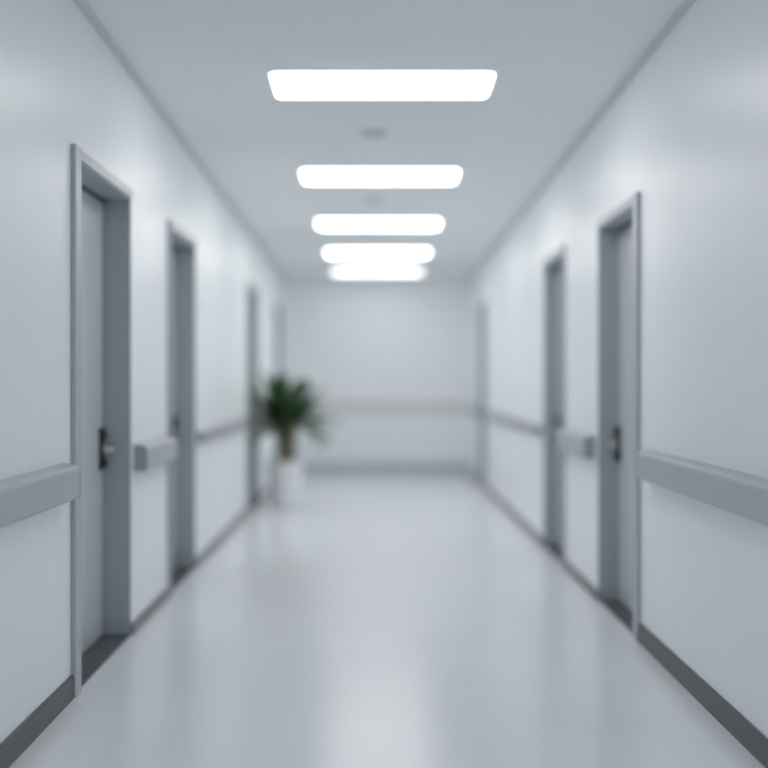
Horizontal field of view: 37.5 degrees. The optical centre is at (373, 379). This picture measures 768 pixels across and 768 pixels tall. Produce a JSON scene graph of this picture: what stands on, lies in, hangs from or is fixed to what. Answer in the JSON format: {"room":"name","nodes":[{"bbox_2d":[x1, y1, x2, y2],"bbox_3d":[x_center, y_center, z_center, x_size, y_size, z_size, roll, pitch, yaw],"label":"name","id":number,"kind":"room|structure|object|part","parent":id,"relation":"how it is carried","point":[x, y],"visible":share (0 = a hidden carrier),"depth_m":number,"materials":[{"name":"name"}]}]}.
{"room":"hospital interior","nodes":[
{"label":"hospital interior","id":0,"kind":"room"},
{"bbox_2d":[0,0,284,743],"bbox_3d":[-1.348,-0.222,5.725,0.220,3.045,19.850,0,0,0],"label":"wall","id":1,"kind":"structure","parent":0,"point":[61,84],"depth_m":4.61,"materials":[{"name":"paint"}]},
{"bbox_2d":[0,675,73,767],"bbox_3d":[-1.231,1.252,0.210,0.014,0.095,8.820,0,0,0],"label":"baseboard","id":2,"kind":"structure","parent":1,"relation":"attached to","point":[26,733],"depth_m":4.09,"materials":[{"name":"grey plastic"}]},
{"bbox_2d":[0,463,80,528],"bbox_3d":[-1.204,0.401,0.185,0.068,0.140,8.670,0,0,0],"label":"handrail","id":3,"kind":"object","parent":1,"relation":"attached to","point":[24,496],"visible":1,"depth_m":3.96,"materials":[{"name":"grey plastic"}]},
{"bbox_2d":[71,143,132,697],"bbox_3d":[-1.338,0.167,5.190,0.240,2.267,1.140,0,0,0],"label":"door","id":4,"kind":"structure","parent":1,"relation":"in","point":[100,202],"depth_m":5.60,"materials":[{"name":"silver metal"}]},
{"bbox_3d":[-1.228,0.167,4.667,0.020,2.267,0.094,0,0,0],"label":"casing","id":5,"kind":"part","parent":4,"relation":"part of","materials":[{"name":"grey paint"}]},
{"bbox_3d":[-1.369,0.348,5.698,0.018,0.210,0.064,0,0,0],"label":"handle plate","id":6,"kind":"part","parent":4,"relation":"part of","materials":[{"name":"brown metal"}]},
{"bbox_3d":[-1.331,0.348,5.640,0.058,0.021,0.135,0,0,0],"label":"lever","id":7,"kind":"part","parent":4,"relation":"part of","materials":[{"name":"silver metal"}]},
{"bbox_2d":[131,587,169,634],"bbox_3d":[-1.231,1.269,6.266,0.014,0.062,1.008,0,0,0],"label":"baseboard","id":8,"kind":"structure","parent":1,"relation":"attached to","point":[160,600],"depth_m":6.18,"materials":[{"name":"grey plastic"}]},
{"bbox_2d":[133,435,177,471],"bbox_3d":[-1.204,0.401,6.285,0.068,0.140,0.930,0,0,0],"label":"handrail","id":9,"kind":"object","parent":1,"relation":"attached to","point":[147,455],"visible":1,"depth_m":6.06,"materials":[{"name":"grey plastic"}]},
{"bbox_2d":[73,0,286,280],"bbox_3d":[-1.224,-1.558,5.725,0.028,0.373,19.850,0,0,0],"label":"trim","id":10,"kind":"structure","parent":1,"relation":"attached to","point":[82,5],"depth_m":6.32,"materials":[{"name":"white paint"}]},
{"bbox_2d":[167,219,196,596],"bbox_3d":[-1.338,0.167,7.305,0.240,2.267,1.070,0,0,0],"label":"door","id":11,"kind":"structure","parent":1,"relation":"in","point":[181,246],"depth_m":7.83,"materials":[{"name":"silver metal"}]},
{"bbox_3d":[-1.228,0.167,6.787,0.020,2.267,0.034,0,0,0],"label":"casing","id":12,"kind":"part","parent":11,"relation":"part of","materials":[{"name":"grey paint"}]},
{"bbox_3d":[-1.369,0.348,7.778,0.018,0.210,0.064,0,0,0],"label":"handle plate","id":13,"kind":"part","parent":11,"relation":"part of","materials":[{"name":"grey metal"}]},
{"bbox_2d":[195,507,247,566],"bbox_3d":[-1.231,1.269,9.431,0.014,0.062,3.178,0,0,0],"label":"baseboard","id":14,"kind":"structure","parent":1,"relation":"attached to","point":[199,559],"depth_m":8.96,"materials":[{"name":"grey plastic"}]},
{"bbox_2d":[197,417,250,442],"bbox_3d":[-1.216,0.400,9.450,0.045,0.081,3.080,0,0,0],"label":"handrail","id":15,"kind":"object","parent":1,"relation":"attached to","point":[204,435],"visible":1,"depth_m":8.91,"materials":[{"name":"grey plastic"}]},
{"bbox_2d":[247,281,258,512],"bbox_3d":[-1.338,0.167,11.535,0.240,2.267,1.030,0,0,0],"label":"door","id":16,"kind":"structure","parent":1,"relation":"in","point":[252,291],"depth_m":12.04,"materials":[{"name":"silver metal"}]},
{"bbox_3d":[-1.228,0.167,11.037,0.020,2.267,0.034,0,0,0],"label":"casing","id":17,"kind":"part","parent":16,"relation":"part of","materials":[{"name":"grey paint"}]},
{"bbox_2d":[258,486,269,501],"bbox_3d":[-1.231,1.269,13.136,0.014,0.062,2.168,0,0,0],"label":"baseboard","id":18,"kind":"structure","parent":1,"relation":"attached to","point":[267,489],"depth_m":12.54,"materials":[{"name":"grey plastic"}]},
{"bbox_2d":[276,303,281,458],"bbox_3d":[-1.338,0.167,14.660,0.240,2.267,0.880,0,0,0],"label":"door","id":19,"kind":"structure","parent":1,"relation":"in","point":[278,308],"depth_m":15.09,"materials":[{"name":"silver metal"}]},
{"bbox_3d":[-1.228,0.167,14.237,0.020,2.267,0.034,0,0,0],"label":"casing","id":20,"kind":"part","parent":19,"relation":"part of","materials":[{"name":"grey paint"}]},
{"bbox_2d":[285,279,469,461],"bbox_3d":[0.043,-0.051,15.760,3.003,2.701,0.220,0,0,0],"label":"wall","id":21,"kind":"structure","parent":0,"point":[364,340],"depth_m":15.65,"materials":[{"name":"paint"}]},
{"bbox_2d":[308,402,460,408],"bbox_3d":[0.043,0.347,15.620,2.323,0.095,0.060,0,0,0],"label":"handrail","id":22,"kind":"object","parent":21,"relation":"attached to","point":[322,405],"visible":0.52,"depth_m":15.59,"materials":[{"name":"white"}]},
{"bbox_2d":[303,462,469,473],"bbox_3d":[0.043,1.215,15.641,2.563,0.170,0.018,0,0,0],"label":"baseboard","id":23,"kind":"structure","parent":21,"relation":"attached to","point":[308,467],"depth_m":15.63,"materials":[{"name":"grey plastic"}]},
{"bbox_2d":[85,0,683,278],"bbox_3d":[0.043,-1.633,5.725,3.003,0.471,20.290,0,0,0],"label":"ceiling","id":24,"kind":"structure","parent":0,"point":[206,63],"depth_m":6.43,"materials":[{"name":"white paint"}]},
{"bbox_2d":[360,129,387,138],"bbox_3d":[0.000,-1.533,7.070,0.174,0.033,0.174,0,-1,0],"label":"smoke detector","id":25,"kind":"object","parent":24,"relation":"attached to","point":[369,133],"visible":1,"depth_m":7.02,"materials":[{"name":"white plastic"}]},
{"bbox_2d":[364,197,383,203],"bbox_3d":[0.000,-1.492,9.430,0.174,0.033,0.174,0,-1,0],"label":"smoke detector","id":26,"kind":"object","parent":24,"relation":"attached to","point":[373,200],"visible":1,"depth_m":9.38,"materials":[{"name":"white plastic"}]},
{"bbox_2d":[331,269,422,273],"bbox_3d":[0.043,-1.408,14.720,1.180,0.018,0.490,0,-1,0],"label":"recessed light","id":27,"kind":"object","parent":24,"relation":"in","point":[334,271],"visible":1,"depth_m":14.61,"materials":[{"name":"white plastic"}]},
{"bbox_2d":[325,249,430,255],"bbox_3d":[0.043,-1.441,12.820,1.180,0.018,0.490,0,-1,0],"label":"recessed light","id":28,"kind":"object","parent":24,"relation":"in","point":[330,252],"visible":1,"depth_m":12.72,"materials":[{"name":"white plastic"}]},
{"bbox_2d":[315,219,441,228],"bbox_3d":[0.043,-1.478,10.720,1.180,0.018,0.490,0,-1,0],"label":"recessed light","id":29,"kind":"object","parent":24,"relation":"in","point":[321,223],"visible":1,"depth_m":10.62,"materials":[{"name":"white plastic"}]},
{"bbox_2d":[299,168,460,182],"bbox_3d":[0.043,-1.517,8.420,1.180,0.018,0.490,0,-1,0],"label":"recessed light","id":30,"kind":"object","parent":24,"relation":"in","point":[308,175],"visible":1,"depth_m":8.35,"materials":[{"name":"white plastic"}]},
{"bbox_2d":[267,70,497,97],"bbox_3d":[0.043,-1.560,5.975,1.180,0.018,0.490,0,-1,0],"label":"recessed light","id":31,"kind":"object","parent":24,"relation":"in","point":[284,83],"visible":1,"depth_m":5.90,"materials":[{"name":"white plastic"}]},
{"bbox_2d":[9,474,764,767],"bbox_3d":[0.043,1.350,5.725,3.003,0.100,20.290,0,0,0],"label":"floor","id":32,"kind":"structure","parent":0,"point":[372,620],"depth_m":5.24,"materials":[{"name":"plastic"}]},
{"bbox_2d":[249,370,342,506],"bbox_3d":[-0.816,0.593,11.721,1.014,1.414,1.085,0,0,0],"label":"potted plant","id":33,"kind":"object","parent":32,"relation":"on","point":[284,408],"visible":0.96,"depth_m":11.65,"materials":[{"name":"green plant"}]},
{"bbox_3d":[-0.915,1.066,11.740,0.390,0.468,0.390,0,0,0],"label":"pot","id":34,"kind":"part","parent":33,"relation":"part of","materials":[{"name":"white ceramic"}]},
{"bbox_2d":[470,0,767,737],"bbox_3d":[1.435,-0.222,5.725,0.220,3.045,19.850,0,0,0],"label":"wall","id":35,"kind":"structure","parent":0,"point":[688,133],"depth_m":4.99,"materials":[{"name":"paint"}]},
{"bbox_2d":[467,406,478,414],"bbox_3d":[1.302,0.400,14.925,0.045,0.081,1.210,0,0,0],"label":"handrail","id":36,"kind":"object","parent":35,"relation":"attached to","point":[470,409],"visible":1,"depth_m":14.66,"materials":[{"name":"grey"}]},
{"bbox_2d":[469,470,478,482],"bbox_3d":[1.318,1.269,14.941,0.014,0.062,1.378,0,0,0],"label":"baseboard","id":37,"kind":"structure","parent":35,"relation":"attached to","point":[471,473],"depth_m":14.87,"materials":[{"name":"grey plastic"}]},
{"bbox_2d":[478,300,485,487],"bbox_3d":[1.425,0.181,13.785,0.240,2.237,0.930,0,0,0],"label":"door","id":38,"kind":"structure","parent":35,"relation":"in","point":[482,307],"depth_m":14.24,"materials":[{"name":"silver metal"}]},
{"bbox_3d":[1.315,0.181,13.337,0.020,2.237,0.034,0,0,0],"label":"casing","id":39,"kind":"part","parent":38,"relation":"part of","materials":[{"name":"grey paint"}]},
{"bbox_2d":[483,411,541,435],"bbox_3d":[1.302,0.400,11.100,0.045,0.081,4.380,0,0,0],"label":"handrail","id":40,"kind":"object","parent":35,"relation":"attached to","point":[529,427],"visible":1,"depth_m":10.29,"materials":[{"name":"grey plastic"}]},
{"bbox_2d":[485,485,542,545],"bbox_3d":[1.318,1.269,11.081,0.014,0.062,4.478,0,0,0],"label":"baseboard","id":41,"kind":"structure","parent":35,"relation":"attached to","point":[525,525],"depth_m":10.40,"materials":[{"name":"grey plastic"}]},
{"bbox_2d":[542,245,564,566],"bbox_3d":[1.425,0.181,8.335,0.240,2.237,1.010,0,0,0],"label":"door","id":42,"kind":"structure","parent":35,"relation":"in","point":[554,264],"depth_m":8.83,"materials":[{"name":"silver metal"}]},
{"bbox_3d":[1.431,0.375,8.778,0.018,0.210,0.064,0,0,0],"label":"handle plate","id":43,"kind":"part","parent":42,"relation":"part of","materials":[{"name":"grey metal"}]},
{"bbox_3d":[1.315,0.181,7.847,0.020,2.237,0.034,0,0,0],"label":"casing","id":44,"kind":"part","parent":42,"relation":"part of","materials":[{"name":"grey paint"}]},
{"bbox_2d":[556,428,595,458],"bbox_3d":[1.291,0.401,7.280,0.068,0.140,1.040,0,0,0],"label":"handrail","id":45,"kind":"object","parent":35,"relation":"attached to","point":[578,443],"visible":1,"depth_m":7.04,"materials":[{"name":"grey plastic"}]},
{"bbox_2d":[563,559,597,599],"bbox_3d":[1.318,1.269,7.261,0.014,0.062,1.138,0,0,0],"label":"baseboard","id":46,"kind":"structure","parent":35,"relation":"attached to","point":[585,583],"depth_m":7.15,"materials":[{"name":"grey plastic"}]},
{"bbox_2d":[468,0,695,280],"bbox_3d":[1.311,-1.558,5.725,0.028,0.373,19.850,0,0,0],"label":"trim","id":47,"kind":"structure","parent":35,"relation":"attached to","point":[685,5],"depth_m":6.34,"materials":[{"name":"white paint"}]},
{"bbox_2d":[596,192,639,640],"bbox_3d":[1.425,0.181,6.155,0.240,2.237,1.070,0,0,0],"label":"door","id":48,"kind":"structure","parent":35,"relation":"in","point":[618,230],"depth_m":6.61,"materials":[{"name":"silver metal"}]},
{"bbox_3d":[1.393,0.376,6.570,0.058,0.021,0.135,0,0,0],"label":"lever","id":49,"kind":"part","parent":48,"relation":"part of","materials":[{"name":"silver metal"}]},
{"bbox_3d":[1.431,0.375,6.628,0.018,0.210,0.064,0,0,0],"label":"handle plate","id":50,"kind":"part","parent":48,"relation":"part of","materials":[{"name":"grey metal"}]},
{"bbox_3d":[1.315,0.181,5.667,0.020,2.237,0.094,0,0,0],"label":"casing","id":51,"kind":"part","parent":48,"relation":"part of","materials":[{"name":"grey paint"}]},
{"bbox_2d":[636,449,767,525],"bbox_3d":[1.291,0.401,0.635,0.068,0.140,9.570,0,0,0],"label":"handrail","id":52,"kind":"object","parent":35,"relation":"attached to","point":[742,494],"visible":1,"depth_m":4.28,"materials":[{"name":"grey plastic"}]},
{"bbox_2d":[638,623,767,767],"bbox_3d":[1.318,1.252,0.710,0.014,0.095,9.820,0,0,0],"label":"baseboard","id":53,"kind":"structure","parent":35,"relation":"attached to","point":[732,720],"depth_m":4.42,"materials":[{"name":"grey plastic"}]}
]}

